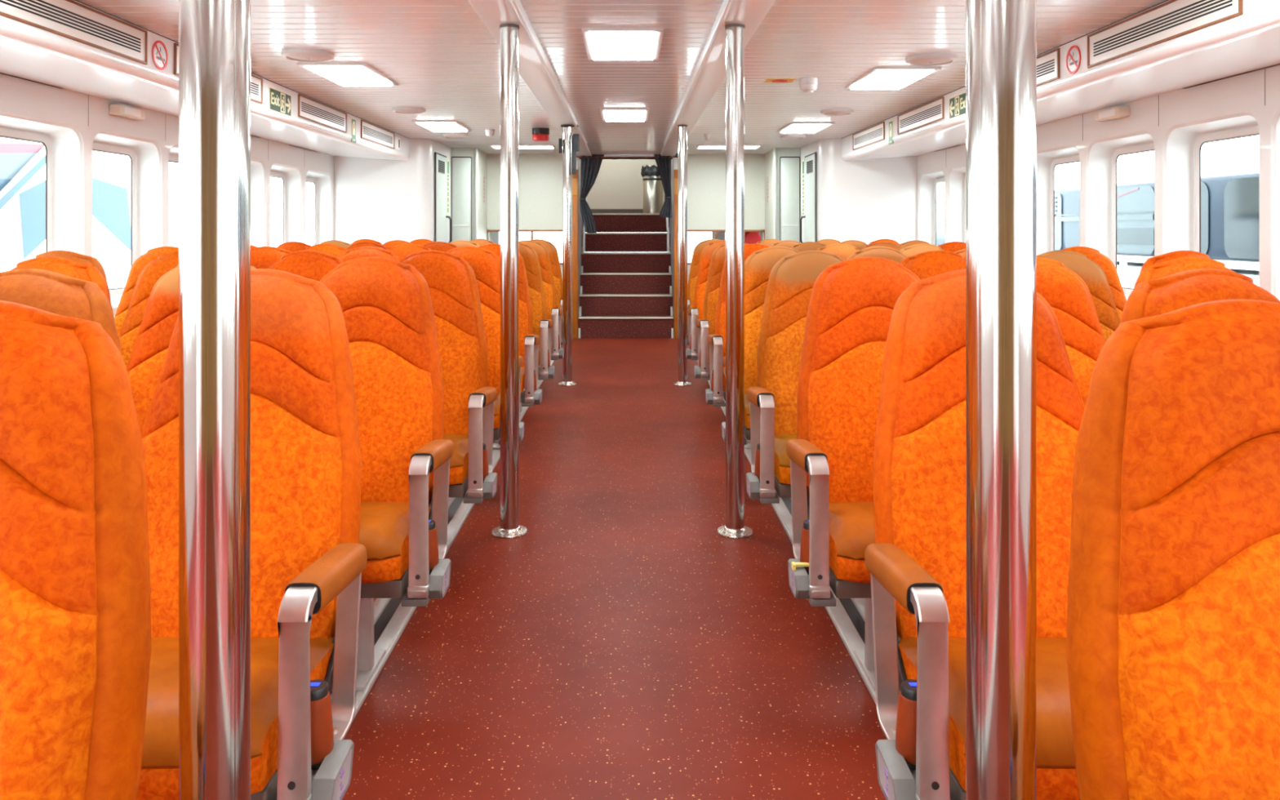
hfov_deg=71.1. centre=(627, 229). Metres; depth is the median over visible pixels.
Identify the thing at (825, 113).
grille
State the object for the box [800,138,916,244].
wall
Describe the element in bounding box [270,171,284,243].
window
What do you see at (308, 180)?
window
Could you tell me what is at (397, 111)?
grille
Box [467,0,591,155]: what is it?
trim
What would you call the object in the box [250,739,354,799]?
frame
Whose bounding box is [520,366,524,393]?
cushion
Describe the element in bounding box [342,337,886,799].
floor
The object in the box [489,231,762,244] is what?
wall
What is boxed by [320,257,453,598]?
passenger seat
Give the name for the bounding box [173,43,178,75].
air vent
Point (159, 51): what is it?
no smoking sign
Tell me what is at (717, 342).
passenger seat
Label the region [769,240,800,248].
passenger seat
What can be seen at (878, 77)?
recessed light
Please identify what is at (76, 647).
passenger seat
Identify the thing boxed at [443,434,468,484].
cushion
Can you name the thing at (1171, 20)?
air vent
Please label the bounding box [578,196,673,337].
staircase
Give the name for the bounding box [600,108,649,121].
recessed light
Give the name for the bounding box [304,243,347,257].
passenger seat
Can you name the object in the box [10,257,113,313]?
passenger seat
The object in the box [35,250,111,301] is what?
passenger seat
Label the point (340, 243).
passenger seat
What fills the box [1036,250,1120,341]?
passenger seat
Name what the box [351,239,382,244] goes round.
passenger seat
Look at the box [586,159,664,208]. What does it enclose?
wall
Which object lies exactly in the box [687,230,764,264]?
window
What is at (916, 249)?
passenger seat
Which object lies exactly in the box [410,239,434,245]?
passenger seat
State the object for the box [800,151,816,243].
door
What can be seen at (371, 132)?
air vent
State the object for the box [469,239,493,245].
passenger seat
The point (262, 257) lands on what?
passenger seat
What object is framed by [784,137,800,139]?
grille
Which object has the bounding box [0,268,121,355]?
passenger seat
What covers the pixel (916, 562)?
passenger seat
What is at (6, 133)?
window
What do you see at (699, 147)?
diffuser
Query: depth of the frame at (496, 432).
3.98 m
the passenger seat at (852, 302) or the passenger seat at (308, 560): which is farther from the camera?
the passenger seat at (852, 302)
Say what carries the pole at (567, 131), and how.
on the floor
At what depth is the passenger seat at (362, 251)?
4.47 m
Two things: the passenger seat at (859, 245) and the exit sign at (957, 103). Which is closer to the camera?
the exit sign at (957, 103)
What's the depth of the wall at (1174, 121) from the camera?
4.49 m
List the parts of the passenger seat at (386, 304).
backrest, armrest frame, lid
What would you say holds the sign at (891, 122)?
attached to the wall at (868, 201)
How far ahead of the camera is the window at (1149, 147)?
5.16 m
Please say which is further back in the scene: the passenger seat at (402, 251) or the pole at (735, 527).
the passenger seat at (402, 251)
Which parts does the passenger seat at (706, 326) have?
armrest frame, backrest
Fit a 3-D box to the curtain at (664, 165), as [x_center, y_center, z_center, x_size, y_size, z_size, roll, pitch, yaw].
[0.378,-0.498,9.963,0.222,0.738,0.055,0,0,0]
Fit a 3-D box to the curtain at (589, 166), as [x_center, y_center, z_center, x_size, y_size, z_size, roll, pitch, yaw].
[-0.393,-0.411,9.963,0.288,0.912,0.055,0,0,0]
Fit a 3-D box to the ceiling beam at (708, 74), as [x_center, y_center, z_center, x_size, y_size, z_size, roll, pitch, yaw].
[0.441,-0.837,3.500,0.175,0.067,13.000,0,0,0]
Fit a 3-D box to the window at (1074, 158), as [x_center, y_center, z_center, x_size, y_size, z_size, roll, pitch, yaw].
[2.812,-0.045,5.652,0.006,0.829,0.593,0,0,0]
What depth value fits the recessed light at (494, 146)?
9.03 m
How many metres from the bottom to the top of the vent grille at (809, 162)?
0.120 m
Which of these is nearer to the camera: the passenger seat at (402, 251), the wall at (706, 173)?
the passenger seat at (402, 251)
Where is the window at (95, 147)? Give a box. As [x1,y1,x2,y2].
[92,142,135,296]
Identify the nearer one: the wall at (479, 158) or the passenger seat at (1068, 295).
the passenger seat at (1068, 295)
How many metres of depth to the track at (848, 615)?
2.79 m
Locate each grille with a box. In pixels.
[286,54,328,61]
[395,110,421,113]
[438,160,444,173]
[446,136,463,137]
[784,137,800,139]
[806,160,813,173]
[824,112,849,115]
[911,58,951,64]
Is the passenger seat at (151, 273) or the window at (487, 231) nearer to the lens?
the passenger seat at (151, 273)
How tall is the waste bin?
0.635 m
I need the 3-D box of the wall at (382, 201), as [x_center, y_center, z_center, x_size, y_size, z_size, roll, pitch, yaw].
[-2.083,0.163,8.566,0.609,2.105,1.347,0,0,45]
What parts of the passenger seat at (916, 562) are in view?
lid, armrest frame, backrest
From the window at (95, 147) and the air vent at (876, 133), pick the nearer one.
the window at (95, 147)
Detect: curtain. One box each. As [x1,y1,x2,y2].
[579,154,604,233]
[653,154,671,217]
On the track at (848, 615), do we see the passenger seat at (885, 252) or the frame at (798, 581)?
the frame at (798, 581)
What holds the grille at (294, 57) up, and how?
attached to the ceiling speaker at (304, 55)
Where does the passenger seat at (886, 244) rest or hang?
on the frame at (696, 368)
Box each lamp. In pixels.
[109,104,145,119]
[1094,106,1129,121]
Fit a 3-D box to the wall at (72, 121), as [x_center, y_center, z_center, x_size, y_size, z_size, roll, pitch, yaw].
[-2.794,0.240,3.038,0.143,1.950,10.625,0,0,0]
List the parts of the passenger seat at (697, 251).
armrest frame, backrest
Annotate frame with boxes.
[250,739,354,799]
[355,558,451,691]
[448,472,497,503]
[464,422,524,495]
[493,388,542,448]
[520,365,555,416]
[551,347,564,359]
[685,347,723,391]
[693,365,725,411]
[705,388,751,448]
[721,422,778,495]
[746,472,791,503]
[787,558,875,691]
[875,739,965,799]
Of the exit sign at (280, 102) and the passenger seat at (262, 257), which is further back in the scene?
the exit sign at (280, 102)
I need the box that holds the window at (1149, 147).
[1112,142,1154,294]
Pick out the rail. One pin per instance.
(580, 157)
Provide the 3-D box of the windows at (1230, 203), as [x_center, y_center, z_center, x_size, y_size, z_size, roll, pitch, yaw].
[6.502,1.029,15.500,3.750,2.973,29.000,0,0,0]
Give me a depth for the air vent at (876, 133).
7.33 m
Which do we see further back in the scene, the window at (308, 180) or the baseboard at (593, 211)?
the baseboard at (593, 211)
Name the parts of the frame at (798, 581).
leg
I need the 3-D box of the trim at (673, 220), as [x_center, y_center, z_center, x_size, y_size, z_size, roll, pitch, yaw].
[0.567,0.177,10.608,0.110,2.075,1.283,0,0,0]
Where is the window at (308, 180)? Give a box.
[306,177,316,244]
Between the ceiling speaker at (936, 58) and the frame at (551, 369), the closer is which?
the ceiling speaker at (936, 58)
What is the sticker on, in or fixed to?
attached to the ceiling
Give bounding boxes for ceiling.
[77,0,1166,154]
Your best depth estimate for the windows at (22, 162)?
11.87 m
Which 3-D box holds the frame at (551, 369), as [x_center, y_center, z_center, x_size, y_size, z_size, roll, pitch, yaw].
[-1.514,1.038,5.781,2.079,0.314,0.290,0,0,0]
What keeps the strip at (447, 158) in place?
attached to the wall at (382, 201)
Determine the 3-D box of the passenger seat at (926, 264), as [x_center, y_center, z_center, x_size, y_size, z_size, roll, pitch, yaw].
[1.263,0.483,3.398,0.484,0.794,0.693,0,0,0]
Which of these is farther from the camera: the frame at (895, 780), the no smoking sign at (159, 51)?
the no smoking sign at (159, 51)
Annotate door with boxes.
[435,151,451,243]
[451,156,471,241]
[779,156,799,242]
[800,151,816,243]
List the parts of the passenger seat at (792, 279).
armrest frame, backrest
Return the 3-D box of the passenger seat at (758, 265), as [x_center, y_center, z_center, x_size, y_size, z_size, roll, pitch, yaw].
[0.724,0.510,4.248,0.556,0.847,0.707,0,0,0]
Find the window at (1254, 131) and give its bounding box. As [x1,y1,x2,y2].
[1195,125,1259,252]
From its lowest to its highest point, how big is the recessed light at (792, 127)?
0.022 m
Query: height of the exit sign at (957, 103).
0.132 m
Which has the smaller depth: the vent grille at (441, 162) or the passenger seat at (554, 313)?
the passenger seat at (554, 313)
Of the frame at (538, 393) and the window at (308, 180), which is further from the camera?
the window at (308, 180)
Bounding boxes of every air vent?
[0,0,147,64]
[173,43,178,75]
[250,73,262,103]
[297,93,346,133]
[360,119,394,149]
[852,121,884,150]
[897,96,944,134]
[1036,48,1060,86]
[1087,0,1243,67]
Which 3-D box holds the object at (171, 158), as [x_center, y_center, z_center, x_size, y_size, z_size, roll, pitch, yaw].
[-2.858,-0.045,5.652,0.006,0.829,0.593,0,0,0]
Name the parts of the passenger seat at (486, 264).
backrest, armrest frame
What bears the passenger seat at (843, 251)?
on the frame at (708, 393)
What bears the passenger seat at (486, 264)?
on the frame at (496, 432)
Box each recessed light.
[297,62,398,86]
[411,120,471,131]
[488,144,555,148]
[581,27,663,60]
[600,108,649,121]
[695,144,762,148]
[777,122,835,133]
[844,66,941,89]
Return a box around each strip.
[447,158,448,216]
[802,158,804,216]
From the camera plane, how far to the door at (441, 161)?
8.70 m
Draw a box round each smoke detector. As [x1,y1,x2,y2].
[484,128,494,136]
[703,133,710,141]
[799,77,817,93]
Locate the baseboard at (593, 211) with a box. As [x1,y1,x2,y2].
[591,208,643,213]
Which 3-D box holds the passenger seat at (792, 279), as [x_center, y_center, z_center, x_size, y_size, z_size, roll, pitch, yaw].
[0.724,0.510,3.398,0.556,0.847,0.707,0,0,0]
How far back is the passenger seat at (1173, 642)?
1.00 m
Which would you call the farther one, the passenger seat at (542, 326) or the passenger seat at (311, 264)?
the passenger seat at (542, 326)
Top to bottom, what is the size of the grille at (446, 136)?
0.013 m
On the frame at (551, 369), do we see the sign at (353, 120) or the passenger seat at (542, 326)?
the passenger seat at (542, 326)
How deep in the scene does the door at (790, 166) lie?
9.23 m
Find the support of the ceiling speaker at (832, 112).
attached to the ceiling
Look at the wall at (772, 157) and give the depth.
9.26 m
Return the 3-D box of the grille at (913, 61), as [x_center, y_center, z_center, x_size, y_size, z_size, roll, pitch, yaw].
[1.482,-0.816,4.380,0.194,0.013,0.194,0,0,0]
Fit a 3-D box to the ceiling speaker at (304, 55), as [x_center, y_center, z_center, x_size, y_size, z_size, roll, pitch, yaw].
[-1.528,-0.827,4.280,0.242,0.035,0.242,0,0,0]
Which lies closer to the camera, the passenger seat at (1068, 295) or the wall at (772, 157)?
the passenger seat at (1068, 295)
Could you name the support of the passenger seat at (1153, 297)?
on the frame at (895, 780)
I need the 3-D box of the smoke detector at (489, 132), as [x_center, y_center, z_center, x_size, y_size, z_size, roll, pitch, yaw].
[-1.163,-0.811,7.550,0.080,0.063,0.080,0,0,0]
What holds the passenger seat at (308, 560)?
on the frame at (331, 781)
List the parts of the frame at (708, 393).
leg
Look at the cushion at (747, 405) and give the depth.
3.97 m
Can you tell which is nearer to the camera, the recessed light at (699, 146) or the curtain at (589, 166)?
the recessed light at (699, 146)
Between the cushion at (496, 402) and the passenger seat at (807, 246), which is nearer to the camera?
the cushion at (496, 402)
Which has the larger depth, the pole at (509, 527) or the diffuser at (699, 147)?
the diffuser at (699, 147)
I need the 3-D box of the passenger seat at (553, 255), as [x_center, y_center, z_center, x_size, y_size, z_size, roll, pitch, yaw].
[-0.770,0.510,7.648,0.556,0.847,0.707,0,0,0]
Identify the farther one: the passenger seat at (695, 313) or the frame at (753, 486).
the passenger seat at (695, 313)
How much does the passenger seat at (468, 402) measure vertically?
0.847 m
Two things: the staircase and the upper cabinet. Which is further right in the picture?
the upper cabinet
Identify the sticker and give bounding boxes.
[764,78,795,82]
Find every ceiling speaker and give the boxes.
[280,48,334,62]
[391,106,426,114]
[443,133,468,137]
[780,134,805,139]
[820,108,853,115]
[905,52,957,66]
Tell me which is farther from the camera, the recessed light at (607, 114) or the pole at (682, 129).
the pole at (682, 129)
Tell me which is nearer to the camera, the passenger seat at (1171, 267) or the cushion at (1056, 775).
the cushion at (1056, 775)
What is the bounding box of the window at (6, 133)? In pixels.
[0,128,51,252]
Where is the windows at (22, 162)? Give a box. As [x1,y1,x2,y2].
[0,137,314,288]
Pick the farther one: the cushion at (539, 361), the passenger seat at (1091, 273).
the cushion at (539, 361)
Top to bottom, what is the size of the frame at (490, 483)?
0.314 m
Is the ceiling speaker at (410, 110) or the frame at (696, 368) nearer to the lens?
the frame at (696, 368)
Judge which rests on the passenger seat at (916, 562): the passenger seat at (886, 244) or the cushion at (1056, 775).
the cushion at (1056, 775)
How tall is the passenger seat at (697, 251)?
0.847 m
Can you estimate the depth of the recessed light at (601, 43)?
3.99 m
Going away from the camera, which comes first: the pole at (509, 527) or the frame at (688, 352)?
the pole at (509, 527)
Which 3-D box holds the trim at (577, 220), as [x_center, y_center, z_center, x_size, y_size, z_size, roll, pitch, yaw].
[-0.613,0.177,10.608,0.110,2.075,1.283,0,0,0]
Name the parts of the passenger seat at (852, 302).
lid, armrest frame, backrest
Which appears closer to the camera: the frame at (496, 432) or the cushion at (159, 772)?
the cushion at (159, 772)
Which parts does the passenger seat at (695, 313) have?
armrest frame, backrest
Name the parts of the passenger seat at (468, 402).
backrest, armrest frame, lid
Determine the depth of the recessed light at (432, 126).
7.15 m
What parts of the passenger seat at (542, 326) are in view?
backrest, armrest frame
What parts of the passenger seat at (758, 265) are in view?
backrest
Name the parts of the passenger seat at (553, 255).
backrest, armrest frame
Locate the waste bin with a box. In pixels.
[640,164,662,213]
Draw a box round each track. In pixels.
[330,360,554,722]
[696,360,951,799]
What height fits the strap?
0.399 m
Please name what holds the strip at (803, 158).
attached to the door at (810, 161)
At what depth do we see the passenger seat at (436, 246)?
6.17 m
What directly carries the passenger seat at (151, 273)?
on the frame at (490, 483)
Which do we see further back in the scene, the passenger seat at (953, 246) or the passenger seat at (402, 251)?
the passenger seat at (953, 246)
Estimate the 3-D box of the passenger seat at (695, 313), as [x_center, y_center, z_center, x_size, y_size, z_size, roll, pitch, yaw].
[0.724,0.510,6.798,0.556,0.847,0.707,0,0,0]
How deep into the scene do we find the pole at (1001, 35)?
1.00 m
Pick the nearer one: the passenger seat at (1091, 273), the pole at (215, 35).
the pole at (215, 35)
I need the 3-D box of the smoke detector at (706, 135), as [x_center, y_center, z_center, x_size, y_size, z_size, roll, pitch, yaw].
[0.697,-0.809,7.900,0.060,0.068,0.060,0,0,0]
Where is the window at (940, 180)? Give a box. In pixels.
[934,177,944,245]
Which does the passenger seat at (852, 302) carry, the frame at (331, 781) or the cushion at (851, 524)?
the cushion at (851, 524)
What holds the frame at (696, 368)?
on the track at (848, 615)
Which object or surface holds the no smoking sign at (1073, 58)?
attached to the wall at (868, 201)
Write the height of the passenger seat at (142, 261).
0.794 m
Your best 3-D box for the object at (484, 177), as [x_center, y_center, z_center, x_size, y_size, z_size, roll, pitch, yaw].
[-1.571,-0.433,9.790,0.004,0.284,0.100,0,0,0]
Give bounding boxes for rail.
[579,157,672,159]
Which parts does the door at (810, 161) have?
handle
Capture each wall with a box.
[0,73,333,316]
[333,138,450,244]
[450,147,487,242]
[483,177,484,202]
[487,154,764,282]
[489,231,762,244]
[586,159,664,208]
[764,147,800,242]
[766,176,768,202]
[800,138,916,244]
[916,65,1279,300]
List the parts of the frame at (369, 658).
leg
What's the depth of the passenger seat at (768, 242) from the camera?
7.87 m
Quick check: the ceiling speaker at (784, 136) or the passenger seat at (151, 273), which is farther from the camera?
the ceiling speaker at (784, 136)
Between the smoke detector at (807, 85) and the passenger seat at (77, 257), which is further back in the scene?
the smoke detector at (807, 85)
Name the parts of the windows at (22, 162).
pale panel, blue panel, railing, pale panel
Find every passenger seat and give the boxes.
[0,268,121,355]
[0,300,151,799]
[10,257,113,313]
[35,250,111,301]
[114,246,178,336]
[118,250,178,368]
[126,263,255,431]
[136,268,367,799]
[250,246,292,268]
[267,250,343,281]
[276,241,311,252]
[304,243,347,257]
[320,240,351,248]
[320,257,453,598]
[338,246,400,262]
[346,241,388,250]
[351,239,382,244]
[382,240,413,249]
[388,243,431,260]
[399,250,497,497]
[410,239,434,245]
[422,241,457,252]
[447,246,523,428]
[448,240,479,247]
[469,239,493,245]
[478,243,540,403]
[519,240,562,357]
[519,242,552,377]
[529,239,562,342]
[687,239,719,342]
[687,240,725,357]
[696,242,748,377]
[707,243,770,403]
[723,246,799,428]
[746,250,844,497]
[755,239,780,246]
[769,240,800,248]
[786,257,919,598]
[790,241,825,251]
[815,239,840,245]
[816,243,859,260]
[840,240,866,250]
[846,246,906,262]
[861,241,902,251]
[864,269,1084,799]
[868,239,899,245]
[898,240,929,248]
[899,243,943,257]
[899,250,965,279]
[937,241,965,252]
[953,248,965,258]
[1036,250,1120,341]
[1036,257,1106,406]
[1060,246,1126,319]
[1066,298,1279,799]
[1120,268,1279,323]
[1133,257,1235,289]
[1138,250,1209,275]
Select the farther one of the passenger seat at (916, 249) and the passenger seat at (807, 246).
the passenger seat at (807, 246)
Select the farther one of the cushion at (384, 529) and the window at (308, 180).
the window at (308, 180)
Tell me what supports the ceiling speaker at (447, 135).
attached to the ceiling
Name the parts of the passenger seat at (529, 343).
backrest, armrest frame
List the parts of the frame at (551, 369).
leg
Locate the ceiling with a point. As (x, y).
(443, 60)
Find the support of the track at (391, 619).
on the floor
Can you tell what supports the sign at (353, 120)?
attached to the wall at (382, 201)
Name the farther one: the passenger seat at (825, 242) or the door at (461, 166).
the door at (461, 166)
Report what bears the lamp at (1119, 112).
attached to the wall at (1174, 121)
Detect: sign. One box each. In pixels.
[151,40,168,70]
[268,86,291,117]
[351,117,355,142]
[888,120,893,144]
[949,92,965,119]
[1066,45,1080,74]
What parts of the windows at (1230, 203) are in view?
door panel, railing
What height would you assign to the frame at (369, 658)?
0.314 m
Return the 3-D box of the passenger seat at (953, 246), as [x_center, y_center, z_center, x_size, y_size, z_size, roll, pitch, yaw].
[2.270,0.483,5.949,0.484,0.794,0.693,0,0,0]
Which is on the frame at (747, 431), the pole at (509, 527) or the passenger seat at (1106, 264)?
the passenger seat at (1106, 264)
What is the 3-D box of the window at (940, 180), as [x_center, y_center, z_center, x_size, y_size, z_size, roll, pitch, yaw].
[2.812,-0.045,7.918,0.006,0.829,0.593,0,0,0]
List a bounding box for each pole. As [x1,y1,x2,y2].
[178,0,250,799]
[491,23,527,538]
[558,124,576,386]
[673,124,692,386]
[716,23,752,538]
[965,0,1036,799]
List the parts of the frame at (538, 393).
leg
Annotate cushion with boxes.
[136,636,333,799]
[358,502,430,583]
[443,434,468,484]
[493,393,500,428]
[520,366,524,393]
[537,347,540,367]
[722,366,725,391]
[744,394,750,428]
[773,434,797,484]
[828,502,875,582]
[898,636,1079,799]
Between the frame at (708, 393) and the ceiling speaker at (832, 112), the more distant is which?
the ceiling speaker at (832, 112)
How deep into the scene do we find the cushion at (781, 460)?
3.12 m
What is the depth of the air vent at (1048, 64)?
4.20 m
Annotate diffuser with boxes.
[493,146,553,148]
[697,146,758,148]
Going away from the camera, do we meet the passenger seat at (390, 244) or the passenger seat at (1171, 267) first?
the passenger seat at (1171, 267)
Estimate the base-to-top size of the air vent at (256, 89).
0.142 m
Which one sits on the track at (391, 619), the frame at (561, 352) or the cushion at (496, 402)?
the frame at (561, 352)
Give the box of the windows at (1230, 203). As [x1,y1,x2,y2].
[936,171,1259,288]
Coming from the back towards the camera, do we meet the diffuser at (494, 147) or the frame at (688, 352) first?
the diffuser at (494, 147)
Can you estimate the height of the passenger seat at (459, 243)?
0.794 m
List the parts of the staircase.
handrail, handrail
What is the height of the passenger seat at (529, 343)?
0.847 m
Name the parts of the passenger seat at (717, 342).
armrest frame, backrest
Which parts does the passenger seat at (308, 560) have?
backrest, lid, armrest frame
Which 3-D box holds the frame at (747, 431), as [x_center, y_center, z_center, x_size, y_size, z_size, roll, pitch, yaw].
[1.468,1.038,4.081,2.079,0.314,0.290,0,0,0]
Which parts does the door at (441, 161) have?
handle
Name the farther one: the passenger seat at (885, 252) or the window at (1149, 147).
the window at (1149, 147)
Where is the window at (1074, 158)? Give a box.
[1051,155,1079,251]
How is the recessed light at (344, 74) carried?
in the ceiling
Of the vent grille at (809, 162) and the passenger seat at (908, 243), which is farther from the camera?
the vent grille at (809, 162)
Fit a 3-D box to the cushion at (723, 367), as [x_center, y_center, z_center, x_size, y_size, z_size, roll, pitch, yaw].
[0.755,0.812,4.984,0.464,0.135,0.464,0,0,0]
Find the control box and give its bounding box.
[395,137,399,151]
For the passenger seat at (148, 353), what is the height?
0.794 m
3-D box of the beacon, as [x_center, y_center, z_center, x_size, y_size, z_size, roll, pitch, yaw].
[-0.728,-0.790,7.480,0.144,0.117,0.144,0,0,0]
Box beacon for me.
[532,127,549,142]
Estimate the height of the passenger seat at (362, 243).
0.794 m
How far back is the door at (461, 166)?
9.23 m
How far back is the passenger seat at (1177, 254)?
3.64 m
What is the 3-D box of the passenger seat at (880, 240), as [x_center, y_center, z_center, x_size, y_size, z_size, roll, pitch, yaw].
[2.270,0.483,7.649,0.484,0.794,0.693,0,0,0]
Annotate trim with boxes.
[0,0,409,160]
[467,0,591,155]
[572,155,582,337]
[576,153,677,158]
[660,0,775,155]
[669,154,677,337]
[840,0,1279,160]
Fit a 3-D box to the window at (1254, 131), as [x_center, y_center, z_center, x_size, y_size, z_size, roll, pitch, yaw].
[2.812,-0.045,4.143,0.006,0.829,0.593,0,0,0]
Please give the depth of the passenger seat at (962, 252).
4.49 m
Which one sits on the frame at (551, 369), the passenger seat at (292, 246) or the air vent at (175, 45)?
the passenger seat at (292, 246)
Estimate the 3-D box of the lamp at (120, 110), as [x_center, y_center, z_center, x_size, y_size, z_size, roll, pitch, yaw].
[-2.692,-0.630,4.825,0.070,0.054,0.250,0,0,0]
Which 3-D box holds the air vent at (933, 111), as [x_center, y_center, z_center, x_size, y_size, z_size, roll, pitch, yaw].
[1.974,-0.760,6.070,0.014,0.140,0.940,0,0,0]
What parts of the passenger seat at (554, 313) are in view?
backrest, armrest frame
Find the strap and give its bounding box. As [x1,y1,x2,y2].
[558,124,579,174]
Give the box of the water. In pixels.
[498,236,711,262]
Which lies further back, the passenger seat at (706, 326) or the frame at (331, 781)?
the passenger seat at (706, 326)

